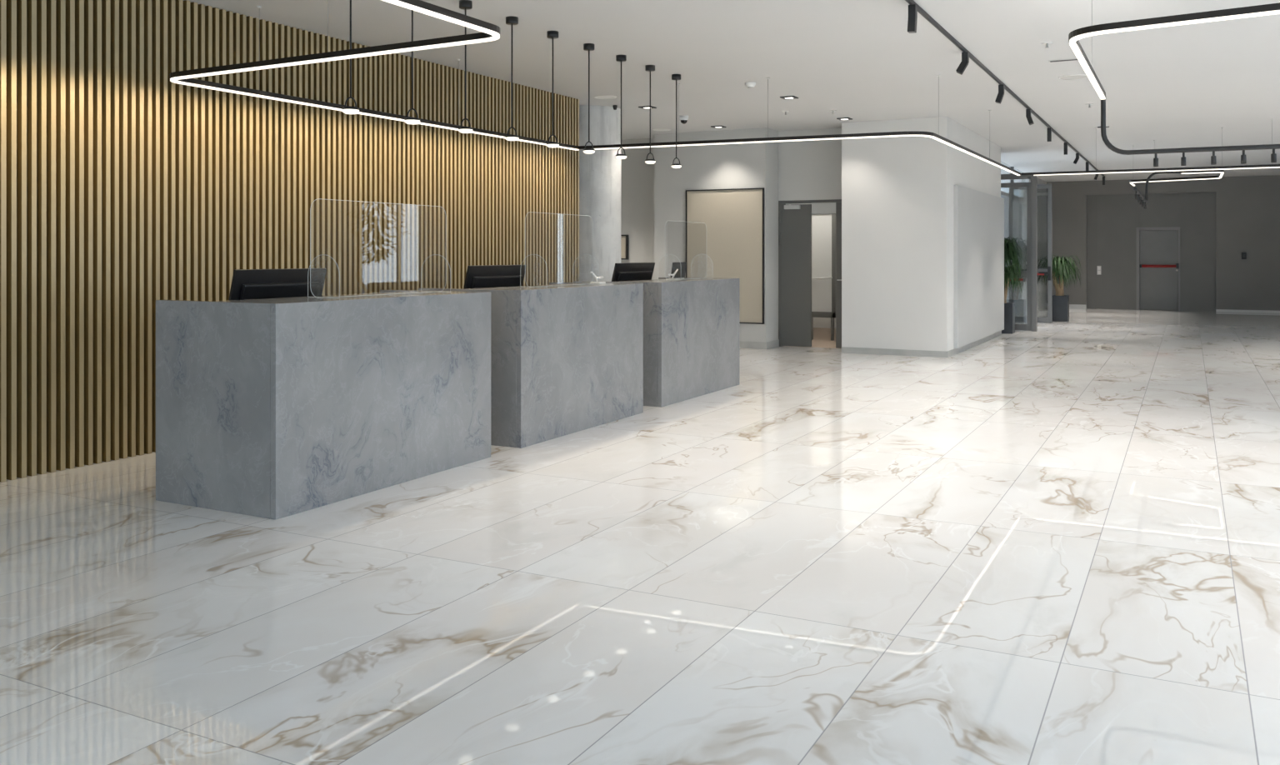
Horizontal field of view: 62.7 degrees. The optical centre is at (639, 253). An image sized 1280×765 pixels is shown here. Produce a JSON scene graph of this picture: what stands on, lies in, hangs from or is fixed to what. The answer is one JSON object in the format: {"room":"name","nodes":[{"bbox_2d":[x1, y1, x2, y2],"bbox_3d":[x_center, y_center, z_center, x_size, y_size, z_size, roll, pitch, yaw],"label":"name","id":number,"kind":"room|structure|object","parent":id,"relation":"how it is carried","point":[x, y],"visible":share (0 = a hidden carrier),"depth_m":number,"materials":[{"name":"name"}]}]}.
{"room":"lobby","nodes":[
{"label":"lobby","id":0,"kind":"room"},
{"bbox_2d":[620,138,654,279],"bbox_3d":[-0.481,-0.217,17.151,2.150,3.235,0.150,0,0,28],"label":"wall","id":1,"kind":"structure","parent":0,"point":[637,176],"depth_m":16.83,"materials":[{"name":"grey paint"}]},
{"bbox_2d":[620,235,628,259],"bbox_3d":[-0.447,-0.100,17.012,0.560,0.400,0.065,0,0,28],"label":"framed board","id":2,"kind":"object","parent":1,"relation":"attached to","point":[624,238],"visible":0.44,"depth_m":16.90,"materials":[{"name":"beige fabric"}]},
{"bbox_2d":[0,307,1279,764],"bbox_3d":[3.403,1.458,11.254,14.800,0.124,35.500,0,0,28],"label":"floor","id":3,"kind":"structure","parent":0,"point":[1057,543],"depth_m":4.42,"materials":[{"name":"stone"}]},
{"bbox_2d":[155,290,490,519],"bbox_3d":[-1.884,0.833,6.583,0.940,1.135,1.920,0,0,28],"label":"reception desk","id":4,"kind":"object","parent":3,"relation":"on","point":[272,408],"visible":1,"depth_m":5.88,"materials":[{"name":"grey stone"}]},
{"bbox_2d":[228,268,326,300],"bbox_3d":[-2.282,0.378,6.577,0.180,0.564,0.740,0,0,28],"label":"computer monitor","id":5,"kind":"object","parent":4,"relation":"on","point":[247,284],"visible":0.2,"depth_m":6.50,"materials":[{"name":"black plastic"}]},
{"bbox_2d":[215,290,473,303],"bbox_3d":[-1.729,0.288,6.502,0.509,0.044,1.798,0,0,28],"label":"countertop","id":6,"kind":"structure","parent":4,"relation":"on","point":[282,300],"depth_m":6.26,"materials":[{"name":"grey stone"}]},
{"bbox_2d":[307,198,450,298],"bbox_3d":[-1.637,-0.029,6.710,0.253,0.589,1.268,0,0,28],"label":"screen","id":7,"kind":"object","parent":4,"relation":"on","point":[317,198],"visible":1,"depth_m":6.31,"materials":[{"name":"clear glass"}]},
{"bbox_2d":[418,282,643,448],"bbox_3d":[-0.829,0.833,8.599,0.940,1.135,1.900,0,0,28],"label":"reception desk","id":8,"kind":"object","parent":3,"relation":"on","point":[567,359],"visible":0.8,"depth_m":8.05,"materials":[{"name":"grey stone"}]},
{"bbox_2d":[463,265,526,289],"bbox_3d":[-1.211,0.378,8.623,0.180,0.564,0.800,0,0,28],"label":"computer monitor","id":9,"kind":"object","parent":8,"relation":"on","point":[477,276],"visible":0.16,"depth_m":8.53,"materials":[{"name":"black plastic"}]},
{"bbox_2d":[468,283,634,289],"bbox_3d":[-0.675,0.288,8.518,0.509,0.044,1.778,0,0,28],"label":"countertop","id":10,"kind":"structure","parent":8,"relation":"on","point":[555,286],"depth_m":8.49,"materials":[{"name":"grey stone"}]},
{"bbox_2d":[520,211,598,287],"bbox_3d":[-0.648,-0.029,8.600,0.253,0.589,1.043,0,0,28],"label":"screen","id":11,"kind":"object","parent":8,"relation":"on","point":[529,212],"visible":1,"depth_m":8.36,"materials":[{"name":"clear glass"}]},
{"bbox_2d":[590,271,605,283],"bbox_3d":[-0.378,0.212,9.246,0.100,0.109,0.205,0,0,28],"label":"tablet stand","id":12,"kind":"object","parent":8,"relation":"on","point":[594,276],"visible":0.95,"depth_m":9.23,"materials":[{"name":"white plastic"}]},
{"bbox_2d":[579,105,620,281],"bbox_3d":[-0.641,-0.217,13.426,0.800,3.235,0.800,0,0,28],"label":"column","id":13,"kind":"structure","parent":3,"relation":"on","point":[599,171],"depth_m":13.05,"materials":[{"name":"concrete"}]},
{"bbox_2d":[573,277,739,407],"bbox_3d":[0.213,0.833,10.592,0.940,1.135,1.870,0,0,28],"label":"reception desk","id":14,"kind":"object","parent":3,"relation":"on","point":[691,327],"visible":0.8,"depth_m":10.06,"materials":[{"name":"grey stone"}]},
{"bbox_2d":[611,262,654,281],"bbox_3d":[-0.094,0.378,10.759,0.180,0.564,0.840,0,0,28],"label":"computer monitor","id":15,"kind":"object","parent":14,"relation":"on","point":[625,271],"visible":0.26,"depth_m":10.67,"materials":[{"name":"black plastic"}]},
{"bbox_2d":[665,269,679,279],"bbox_3d":[0.338,0.212,10.614,0.100,0.109,0.205,0,0,28],"label":"tablet stand","id":16,"kind":"object","parent":14,"relation":"on","point":[677,270],"visible":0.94,"depth_m":10.59,"materials":[{"name":"white plastic"}]},
{"bbox_2d":[620,277,724,282],"bbox_3d":[0.368,0.288,10.511,0.509,0.044,1.748,0,0,28],"label":"countertop","id":17,"kind":"structure","parent":14,"relation":"on","point":[696,278],"depth_m":10.31,"materials":[{"name":"grey stone"}]},
{"bbox_2d":[669,261,686,279],"bbox_3d":[0.383,0.179,10.938,0.100,0.175,0.320,0,0,28],"label":"tablet","id":18,"kind":"object","parent":14,"relation":"on","point":[680,274],"visible":0.78,"depth_m":10.93,"materials":[{"name":"black plastic"}]},
{"bbox_2d":[658,220,713,279],"bbox_3d":[0.478,-0.029,10.753,0.253,0.589,1.003,0,0,28],"label":"screen","id":19,"kind":"object","parent":14,"relation":"on","point":[667,221],"visible":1,"depth_m":10.98,"materials":[{"name":"clear glass"}]},
{"bbox_2d":[811,213,835,340],"bbox_3d":[2.912,0.337,16.875,0.480,2.114,0.094,0,0,28],"label":"wall","id":20,"kind":"structure","parent":3,"relation":"on","point":[823,226],"depth_m":16.87,"materials":[{"name":"grey paint"}]},
{"bbox_2d":[1001,236,1024,334],"bbox_3d":[6.430,0.552,18.483,0.702,1.695,0.733,0,0,28],"label":"potted plant","id":21,"kind":"object","parent":3,"relation":"on","point":[1010,253],"visible":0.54,"depth_m":18.27,"materials":[{"name":"green plant"}]},
{"bbox_2d":[1037,255,1082,321],"bbox_3d":[8.629,0.717,21.728,1.009,1.367,0.864,0,0,28],"label":"potted plant","id":22,"kind":"object","parent":3,"relation":"on","point":[1060,266],"visible":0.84,"depth_m":21.55,"materials":[{"name":"green plant"}]},
{"bbox_2d":[654,127,778,341],"bbox_3d":[1.148,-0.217,15.977,1.825,3.235,0.520,0,0,28],"label":"wall","id":23,"kind":"structure","parent":0,"point":[738,165],"depth_m":15.74,"materials":[{"name":"grey paint"}]},
{"bbox_2d":[685,187,764,324],"bbox_3d":[1.254,0.038,15.603,1.250,1.987,0.045,0,0,28],"label":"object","id":24,"kind":"object","parent":23,"relation":"attached to","point":[732,237],"visible":0.7,"depth_m":15.54,"materials":[{"name":"beige fabric"}]},
{"bbox_2d":[739,340,766,349],"bbox_3d":[1.030,1.347,15.739,1.837,0.105,0.012,0,0,28],"label":"baseboard","id":25,"kind":"structure","parent":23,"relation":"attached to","point":[742,344],"depth_m":15.40,"materials":[{"name":"grey stone"}]},
{"bbox_2d":[765,339,779,349],"bbox_3d":[1.962,1.347,15.552,0.012,0.105,0.520,0,0,28],"label":"baseboard","id":26,"kind":"structure","parent":23,"relation":"attached to","point":[774,343],"depth_m":15.55,"materials":[{"name":"grey stone"}]},
{"bbox_2d":[183,0,1279,183],"bbox_3d":[3.403,-1.895,11.254,14.800,0.120,35.500,0,0,28],"label":"ceiling","id":27,"kind":"structure","parent":0,"point":[1175,87],"depth_m":10.21,"materials":[{"name":"paint"}]},
{"bbox_2d":[170,0,500,111],"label":"lamp","id":28,"kind":"object","parent":27,"relation":"hanging from","point":[488,33],"depth_m":6.27,"materials":[{"name":"black metal"}]},
{"bbox_2d":[170,0,578,150],"bbox_3d":[-1.957,-1.167,7.044,2.437,0.013,9.664,0,0,1],"label":"diffuser","id":29,"kind":"object","parent":28,"relation":"attached to","point":[492,32],"depth_m":6.54,"materials":[{"name":"white plastic"}]},
{"bbox_2d":[341,0,359,114],"bbox_3d":[-1.819,-1.355,6.599,0.104,0.961,0.104,0,0,28],"label":"pendant lamp","id":30,"kind":"object","parent":27,"relation":"hanging from","point":[347,110],"visible":1,"depth_m":6.59,"materials":[{"name":"black metal"}]},
{"bbox_2d":[342,109,359,114],"bbox_3d":[-1.819,-0.887,6.599,0.103,0.027,0.103,0,0,28],"label":"diffuser","id":31,"kind":"object","parent":30,"relation":"attached to","point":[346,111],"depth_m":6.57,"materials":[{"name":"beige plastic"}]},
{"bbox_2d":[404,10,419,124],"bbox_3d":[-1.544,-1.355,7.123,0.104,0.961,0.104,0,0,28],"label":"pendant lamp","id":32,"kind":"object","parent":27,"relation":"hanging from","point":[407,120],"visible":0.98,"depth_m":7.12,"materials":[{"name":"black metal"}]},
{"bbox_2d":[404,120,419,124],"bbox_3d":[-1.544,-0.887,7.123,0.103,0.027,0.103,0,0,28],"label":"diffuser","id":33,"kind":"object","parent":32,"relation":"attached to","point":[408,122],"depth_m":7.09,"materials":[{"name":"beige plastic"}]},
{"bbox_2d":[458,0,472,133],"bbox_3d":[-1.270,-1.355,7.648,0.104,0.961,0.104,0,0,28],"label":"pendant lamp","id":34,"kind":"object","parent":27,"relation":"hanging from","point":[466,5],"visible":1,"depth_m":7.64,"materials":[{"name":"black metal"}]},
{"bbox_2d":[458,129,472,133],"bbox_3d":[-1.270,-0.887,7.648,0.103,0.027,0.103,0,0,28],"label":"diffuser","id":35,"kind":"object","parent":34,"relation":"attached to","point":[463,131],"depth_m":7.61,"materials":[{"name":"beige plastic"}]},
{"bbox_2d":[505,15,518,140],"bbox_3d":[-0.996,-1.355,8.172,0.104,0.961,0.104,0,0,28],"label":"pendant lamp","id":36,"kind":"object","parent":27,"relation":"hanging from","point":[511,20],"visible":1,"depth_m":8.17,"materials":[{"name":"black metal"}]},
{"bbox_2d":[505,136,518,140],"bbox_3d":[-0.996,-0.887,8.172,0.103,0.027,0.103,0,0,28],"label":"diffuser","id":37,"kind":"object","parent":36,"relation":"attached to","point":[509,138],"depth_m":8.13,"materials":[{"name":"beige plastic"}]},
{"bbox_2d":[546,30,559,147],"bbox_3d":[-0.722,-1.355,8.696,0.104,0.961,0.104,0,0,28],"label":"pendant lamp","id":38,"kind":"object","parent":27,"relation":"hanging from","point":[552,35],"visible":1,"depth_m":8.68,"materials":[{"name":"black metal"}]},
{"bbox_2d":[546,144,559,147],"bbox_3d":[-0.722,-0.887,8.696,0.103,0.027,0.103,0,0,28],"label":"diffuser","id":39,"kind":"object","parent":38,"relation":"attached to","point":[547,145],"depth_m":8.66,"materials":[{"name":"beige plastic"}]},
{"bbox_2d":[583,43,594,154],"bbox_3d":[-0.448,-1.355,9.220,0.104,0.961,0.104,0,0,28],"label":"pendant lamp","id":40,"kind":"object","parent":27,"relation":"hanging from","point":[587,47],"visible":1,"depth_m":9.22,"materials":[{"name":"black metal"}]},
{"bbox_2d":[583,150,594,154],"bbox_3d":[-0.448,-0.887,9.220,0.103,0.027,0.103,0,0,28],"label":"diffuser","id":41,"kind":"object","parent":40,"relation":"attached to","point":[588,152],"depth_m":9.18,"materials":[{"name":"beige plastic"}]},
{"bbox_2d":[593,95,616,99],"bbox_3d":[-0.410,-1.831,12.312,0.280,0.009,0.280,0,0,28],"label":"ceiling vent","id":42,"kind":"object","parent":27,"relation":"in","point":[598,97],"visible":1,"depth_m":12.30,"materials":[{"name":"white plastic"}]},
{"bbox_2d":[612,105,617,109],"bbox_3d":[-0.308,-1.805,13.004,0.056,0.060,0.056,0,0,28],"label":"sensor","id":43,"kind":"object","parent":27,"relation":"attached to","point":[615,107],"visible":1,"depth_m":12.98,"materials":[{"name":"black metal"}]},
{"bbox_2d":[615,55,626,159],"bbox_3d":[-0.174,-1.355,9.744,0.104,0.961,0.104,0,0,28],"label":"pendant lamp","id":44,"kind":"object","parent":27,"relation":"hanging from","point":[621,58],"visible":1,"depth_m":9.73,"materials":[{"name":"black metal"}]},
{"bbox_2d":[615,155,626,159],"bbox_3d":[-0.174,-0.887,9.744,0.103,0.027,0.103,0,0,28],"label":"diffuser","id":45,"kind":"object","parent":44,"relation":"attached to","point":[617,157],"depth_m":9.71,"materials":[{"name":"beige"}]},
{"bbox_2d":[638,105,656,109],"bbox_3d":[0.093,-1.828,13.166,0.170,0.014,0.170,0,0,28],"label":"recessed light","id":46,"kind":"object","parent":27,"relation":"in","point":[643,107],"visible":0.91,"depth_m":13.15,"materials":[{"name":"grey"}]},
{"bbox_2d":[645,65,655,164],"bbox_3d":[0.100,-1.355,10.268,0.104,0.961,0.104,0,0,28],"label":"pendant lamp","id":47,"kind":"object","parent":27,"relation":"hanging from","point":[650,68],"visible":1,"depth_m":10.26,"materials":[{"name":"black metal"}]},
{"bbox_2d":[645,160,655,164],"bbox_3d":[0.100,-0.887,10.268,0.103,0.027,0.103,0,0,28],"label":"diffuser","id":48,"kind":"object","parent":47,"relation":"attached to","point":[647,162],"depth_m":10.23,"materials":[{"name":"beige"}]},
{"bbox_2d":[652,128,671,130],"bbox_3d":[0.324,-1.831,15.573,0.280,0.009,0.280,0,0,28],"label":"ceiling vent","id":49,"kind":"object","parent":27,"relation":"in","point":[656,129],"visible":1,"depth_m":15.54,"materials":[{"name":"white plastic"}]},
{"bbox_2d":[671,74,681,168],"bbox_3d":[0.374,-1.355,10.793,0.104,0.961,0.104,0,0,28],"label":"pendant lamp","id":50,"kind":"object","parent":27,"relation":"hanging from","point":[674,77],"visible":1,"depth_m":10.78,"materials":[{"name":"black metal"}]},
{"bbox_2d":[671,165,681,168],"bbox_3d":[0.374,-0.887,10.793,0.103,0.027,0.103,0,0,28],"label":"diffuser","id":51,"kind":"object","parent":50,"relation":"attached to","point":[672,166],"depth_m":10.76,"materials":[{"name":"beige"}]},
{"bbox_2d":[679,115,688,124],"bbox_3d":[0.587,-1.781,14.025,0.124,0.108,0.124,0,0,28],"label":"dome camera","id":52,"kind":"object","parent":27,"relation":"attached to","point":[683,118],"visible":1,"depth_m":13.98,"materials":[{"name":"white plastic"}]},
{"bbox_2d":[710,125,726,128],"bbox_3d":[1.136,-1.828,15.183,0.170,0.014,0.170,0,0,28],"label":"recessed light","id":53,"kind":"object","parent":27,"relation":"in","point":[714,127],"visible":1,"depth_m":15.15,"materials":[{"name":"grey"}]},
{"bbox_2d":[745,81,755,88],"bbox_3d":[1.187,-1.806,11.285,0.116,0.058,0.116,0,0,28],"label":"smoke detector","id":54,"kind":"object","parent":27,"relation":"attached to","point":[748,84],"visible":1,"depth_m":11.24,"materials":[{"name":"white plastic"}]},
{"bbox_2d":[780,95,798,99],"bbox_3d":[1.752,-1.828,12.332,0.170,0.014,0.170,0,0,28],"label":"recessed light","id":55,"kind":"object","parent":27,"relation":"in","point":[785,97],"visible":1,"depth_m":12.30,"materials":[{"name":"grey"}]},
{"bbox_2d":[836,117,852,119],"bbox_3d":[2.784,-1.828,14.287,0.170,0.014,0.170,0,0,28],"label":"recessed light","id":56,"kind":"object","parent":27,"relation":"in","point":[840,118],"visible":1,"depth_m":14.23,"materials":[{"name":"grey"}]},
{"bbox_2d":[557,75,1279,175],"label":"lamp","id":57,"kind":"object","parent":27,"relation":"hanging from","point":[912,133],"depth_m":11.50,"materials":[{"name":"black metal"}]},
{"bbox_2d":[594,135,1019,175],"bbox_3d":[2.542,-1.167,13.750,3.762,0.013,6.376,0,0,28],"label":"diffuser","id":58,"kind":"object","parent":57,"relation":"attached to","point":[937,137],"depth_m":11.18,"materials":[{"name":"white plastic"}]},
{"bbox_2d":[1033,166,1279,175],"bbox_3d":[8.222,-1.167,14.490,5.260,0.013,0.031,0,0,28],"label":"diffuser","id":59,"kind":"object","parent":57,"relation":"attached to","point":[1196,168],"depth_m":14.99,"materials":[{"name":"white plastic"}]},
{"bbox_2d":[905,0,1104,184],"bbox_3d":[5.434,-1.720,14.255,0.140,0.229,24.300,0,0,28],"label":"ceiling track","id":60,"kind":"object","parent":27,"relation":"attached to","point":[913,7],"visible":0.98,"depth_m":10.03,"materials":[{"name":"black metal"}]},
{"bbox_2d":[907,15,917,33],"bbox_3d":[1.984,-1.668,7.651,0.059,0.118,0.062,0,0,28],"label":"lamp","id":61,"kind":"object","parent":60,"relation":"attached to","point":[912,22],"depth_m":7.63,"materials":[{"name":"black metal"}]},
{"bbox_2d":[908,4,917,17],"bbox_3d":[1.987,-1.761,7.650,0.054,0.092,0.060,0,0,28],"label":"spotlight","id":62,"kind":"object","parent":60,"relation":"on","point":[912,8],"depth_m":7.63,"materials":[{"name":"black metal"}]},
{"bbox_2d":[955,60,968,74],"bbox_3d":[2.901,-1.675,9.451,0.105,0.132,0.080,0,0,28],"label":"lamp","id":63,"kind":"object","parent":60,"relation":"attached to","point":[963,64],"depth_m":9.43,"materials":[{"name":"black metal"}]},
{"bbox_2d":[961,51,969,63],"bbox_3d":[2.928,-1.761,9.449,0.054,0.092,0.060,0,0,28],"label":"spotlight","id":64,"kind":"object","parent":60,"relation":"on","point":[965,55],"depth_m":9.42,"materials":[{"name":"black metal"}]},
{"bbox_2d":[995,91,1004,104],"bbox_3d":[3.860,-1.671,11.267,0.088,0.130,0.073,0,0,28],"label":"lamp","id":65,"kind":"object","parent":60,"relation":"attached to","point":[1000,95],"depth_m":11.24,"materials":[{"name":"black metal"}]},
{"bbox_2d":[998,84,1004,92],"bbox_3d":[3.878,-1.761,11.266,0.054,0.092,0.060,0,0,28],"label":"spotlight","id":66,"kind":"object","parent":60,"relation":"on","point":[1001,87],"depth_m":11.24,"materials":[{"name":"black metal"}]},
{"bbox_2d":[1025,109,1030,116],"bbox_3d":[4.874,-1.761,13.171,0.054,0.092,0.060,0,0,28],"label":"spotlight","id":67,"kind":"object","parent":60,"relation":"on","point":[1027,111],"depth_m":13.14,"materials":[{"name":"black metal"}]},
{"bbox_2d":[1025,115,1034,124],"bbox_3d":[4.887,-1.671,13.156,0.091,0.131,0.074,0,0,28],"label":"lamp","id":68,"kind":"object","parent":60,"relation":"attached to","point":[1029,118],"depth_m":13.13,"materials":[{"name":"black metal"}]},
{"bbox_2d":[1047,127,1051,134],"bbox_3d":[5.898,-1.761,15.129,0.054,0.092,0.060,0,0,28],"label":"spotlight","id":69,"kind":"object","parent":60,"relation":"on","point":[1049,129],"depth_m":15.11,"materials":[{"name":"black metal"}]},
{"bbox_2d":[1047,133,1051,141],"bbox_3d":[5.898,-1.667,15.129,0.054,0.115,0.060,0,0,28],"label":"lamp","id":70,"kind":"object","parent":60,"relation":"attached to","point":[1049,135],"depth_m":15.11,"materials":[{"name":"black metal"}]},
{"bbox_2d":[1064,147,1067,154],"bbox_3d":[6.946,-1.667,17.132,0.054,0.115,0.060,0,0,28],"label":"lamp","id":71,"kind":"object","parent":60,"relation":"attached to","point":[1065,148],"depth_m":17.10,"materials":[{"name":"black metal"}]},
{"bbox_2d":[1073,157,1079,164],"bbox_3d":[7.872,-1.673,18.951,0.100,0.132,0.078,0,0,28],"label":"lamp","id":72,"kind":"object","parent":60,"relation":"attached to","point":[1076,160],"depth_m":18.92,"materials":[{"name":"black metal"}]},
{"bbox_2d":[1041,41,1052,48],"bbox_3d":[3.547,-1.812,9.148,0.090,0.046,0.089,0,0,28],"label":"sprinkler","id":73,"kind":"object","parent":27,"relation":"attached to","point":[1047,43],"visible":1,"depth_m":9.14,"materials":[{"name":"white plastic"}]},
{"bbox_2d":[1048,58,1078,62],"bbox_3d":[4.046,-1.831,9.959,0.320,0.008,0.070,0,0,28],"label":"ceiling vent","id":74,"kind":"object","parent":27,"relation":"in","point":[1072,59],"visible":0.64,"depth_m":9.95,"materials":[{"name":"grey plastic"}]},
{"bbox_2d":[1058,74,1088,79],"bbox_3d":[4.506,-1.830,10.903,0.300,0.010,0.300,0,0,28],"label":"ceiling speaker","id":75,"kind":"object","parent":27,"relation":"attached to","point":[1071,77],"visible":0.9,"depth_m":10.88,"materials":[{"name":"white plastic"}]},
{"bbox_2d":[1060,75,1087,79],"bbox_3d":[4.506,-1.827,10.903,0.270,0.003,0.270,0,0,28],"label":"grille","id":76,"kind":"object","parent":75,"relation":"attached to","point":[1066,77],"depth_m":10.88,"materials":[{"name":"grey plastic"}]},
{"bbox_2d":[1068,2,1279,166],"bbox_3d":[4.189,-1.238,5.866,3.218,1.193,3.077,0,0,28],"label":"lamp","id":77,"kind":"object","parent":27,"relation":"hanging from","point":[1074,36],"visible":1,"depth_m":5.62,"materials":[{"name":"black metal"}]},
{"bbox_2d":[1069,10,1279,99],"bbox_3d":[3.352,-1.167,5.560,1.818,0.013,4.402,0,0,-19],"label":"diffuser","id":78,"kind":"object","parent":77,"relation":"attached to","point":[1075,45],"depth_m":5.43,"materials":[{"name":"white plastic"}]},
{"bbox_2d":[1129,127,1224,208],"bbox_3d":[7.596,-1.238,14.986,1.325,1.193,6.400,0,0,28],"label":"lamp","id":79,"kind":"object","parent":27,"relation":"hanging from","point":[1144,201],"visible":0.97,"depth_m":15.53,"materials":[{"name":"black metal"}]},
{"bbox_2d":[1130,171,1224,185],"bbox_3d":[8.533,-1.167,16.617,0.995,0.013,2.987,0,0,5],"label":"diffuser","id":80,"kind":"object","parent":79,"relation":"attached to","point":[1132,182],"depth_m":16.51,"materials":[{"name":"white plastic"}]},
{"bbox_2d":[778,127,841,200],"bbox_3d":[2.619,-1.312,15.586,1.145,1.045,0.150,0,0,28],"label":"wall","id":81,"kind":"structure","parent":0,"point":[808,170],"depth_m":15.55,"materials":[{"name":"grey paint"}]},
{"bbox_2d":[778,199,841,348],"bbox_3d":[2.601,0.305,15.551,1.145,2.190,0.150,0,0,28],"label":"door","id":82,"kind":"structure","parent":81,"relation":"attached to","point":[794,217],"depth_m":15.65,"materials":[{"name":"grey paint"}]},
{"bbox_2d":[813,202,835,328],"bbox_3d":[3.954,-0.217,19.459,2.370,3.235,0.150,0,0,28],"label":"wall","id":83,"kind":"structure","parent":0,"point":[824,322],"depth_m":19.65,"materials":[{"name":"grey paint"}]},
{"bbox_2d":[841,116,1000,351],"bbox_3d":[4.534,-0.217,16.447,1.450,3.235,4.550,0,0,28],"label":"wall","id":84,"kind":"structure","parent":0,"point":[897,192],"depth_m":14.44,"materials":[{"name":"paint"}]},
{"bbox_2d":[841,346,948,357],"bbox_3d":[3.482,1.357,14.423,1.462,0.085,0.012,0,0,28],"label":"baseboard","id":85,"kind":"structure","parent":84,"relation":"attached to","point":[844,349],"depth_m":14.40,"materials":[{"name":"grey stone"}]},
{"bbox_2d":[947,330,1001,357],"bbox_3d":[5.181,1.357,16.108,0.012,0.085,4.550,0,0,28],"label":"baseboard","id":86,"kind":"structure","parent":84,"relation":"attached to","point":[951,352],"depth_m":15.65,"materials":[{"name":"grey stone"}]},
{"bbox_2d":[954,185,1004,348],"bbox_3d":[5.302,0.183,16.293,0.055,2.257,4.090,0,0,28],"label":"wall panel","id":87,"kind":"object","parent":84,"relation":"attached to","point":[978,216],"visible":1,"depth_m":15.85,"materials":[{"name":"white paint"}]},
{"bbox_2d":[1000,177,1046,314],"bbox_3d":[7.707,-0.217,22.913,1.080,3.235,9.850,0,0,28],"label":"wall","id":88,"kind":"structure","parent":0,"point":[1019,203],"depth_m":23.40,"materials":[{"name":"clear glass"}]},
{"bbox_2d":[1007,164,1025,199],"bbox_3d":[7.609,-1.528,21.722,0.070,0.615,5.250,0,0,28],"label":"window","id":89,"kind":"structure","parent":88,"relation":"in","point":[1019,192],"depth_m":23.08,"materials":[{"name":"clear glass"}]},
{"bbox_2d":[1000,174,1037,331],"bbox_3d":[6.754,-0.020,19.035,0.825,2.840,0.165,0,0,28],"label":"door","id":90,"kind":"structure","parent":88,"relation":"in","point":[1031,273],"depth_m":18.90,"materials":[{"name":"grey metal"}]},
{"bbox_2d":[1009,184,1052,323],"bbox_3d":[7.840,0.006,21.102,0.815,2.772,0.135,0,0,28],"label":"door","id":91,"kind":"structure","parent":88,"relation":"in","point":[1048,272],"depth_m":20.96,"materials":[{"name":"grey metal"}]},
{"bbox_2d":[1015,303,1047,316],"bbox_3d":[9.014,1.340,24.232,0.014,0.120,6.300,0,0,28],"label":"baseboard","id":92,"kind":"structure","parent":88,"relation":"attached to","point":[1023,313],"depth_m":23.54,"materials":[{"name":"grey"}]},
{"bbox_2d":[1086,191,1215,311],"bbox_3d":[12.693,-0.040,26.140,2.885,2.880,0.308,0,0,28],"label":"wall","id":93,"kind":"structure","parent":0,"point":[1112,220],"depth_m":26.17,"materials":[{"name":"grey paint"}]},
{"bbox_2d":[1096,265,1101,274],"bbox_3d":[11.604,0.432,26.533,0.097,0.211,0.022,0,0,28],"label":"light switch","id":94,"kind":"object","parent":93,"relation":"attached to","point":[1098,267],"visible":1,"depth_m":26.52,"materials":[{"name":"grey plastic"}]},
{"bbox_2d":[1136,226,1179,310],"bbox_3d":[12.784,0.378,25.911,0.970,2.045,0.190,0,0,28],"label":"door","id":95,"kind":"structure","parent":93,"relation":"in","point":[1157,265],"depth_m":25.93,"materials":[{"name":"grey metal"}]},
{"bbox_2d":[1046,175,1279,310],"bbox_3d":[14.149,-0.217,25.327,8.400,3.235,0.400,0,0,28],"label":"wall","id":96,"kind":"structure","parent":0,"point":[1247,207],"depth_m":25.12,"materials":[{"name":"grey paint"}]},
{"bbox_2d":[1069,304,1085,308],"bbox_3d":[10.881,1.350,26.802,0.940,0.100,0.014,0,0,28],"label":"baseboard","id":97,"kind":"structure","parent":96,"relation":"attached to","point":[1071,306],"depth_m":26.68,"materials":[{"name":"grey"}]},
{"bbox_2d":[1241,252,1246,259],"bbox_3d":[14.363,0.060,24.970,0.100,0.156,0.038,0,0,28],"label":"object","id":98,"kind":"object","parent":96,"relation":"attached to","point":[1243,254],"visible":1,"depth_m":24.95,"materials":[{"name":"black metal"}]},
{"bbox_2d":[1215,309,1279,313],"bbox_3d":[15.814,1.373,24.222,4.425,0.055,0.014,0,0,28],"label":"baseboard","id":99,"kind":"structure","parent":96,"relation":"attached to","point":[1217,310],"depth_m":24.93,"materials":[{"name":"grey"}]},
{"bbox_3d":[-4.723,-0.218,5.145,0.140,3.235,16.740,0,0,28],"label":"wall","id":100,"kind":"structure","parent":0,"visible":0},
{"bbox_2d":[0,0,579,482],"bbox_3d":[-4.606,-0.217,5.143,0.070,3.231,16.620,0,0,28],"label":"wall panel","id":101,"kind":"object","parent":100,"relation":"attached to","point":[125,187],"depth_m":7.66,"materials":[{"name":"brown wood"}]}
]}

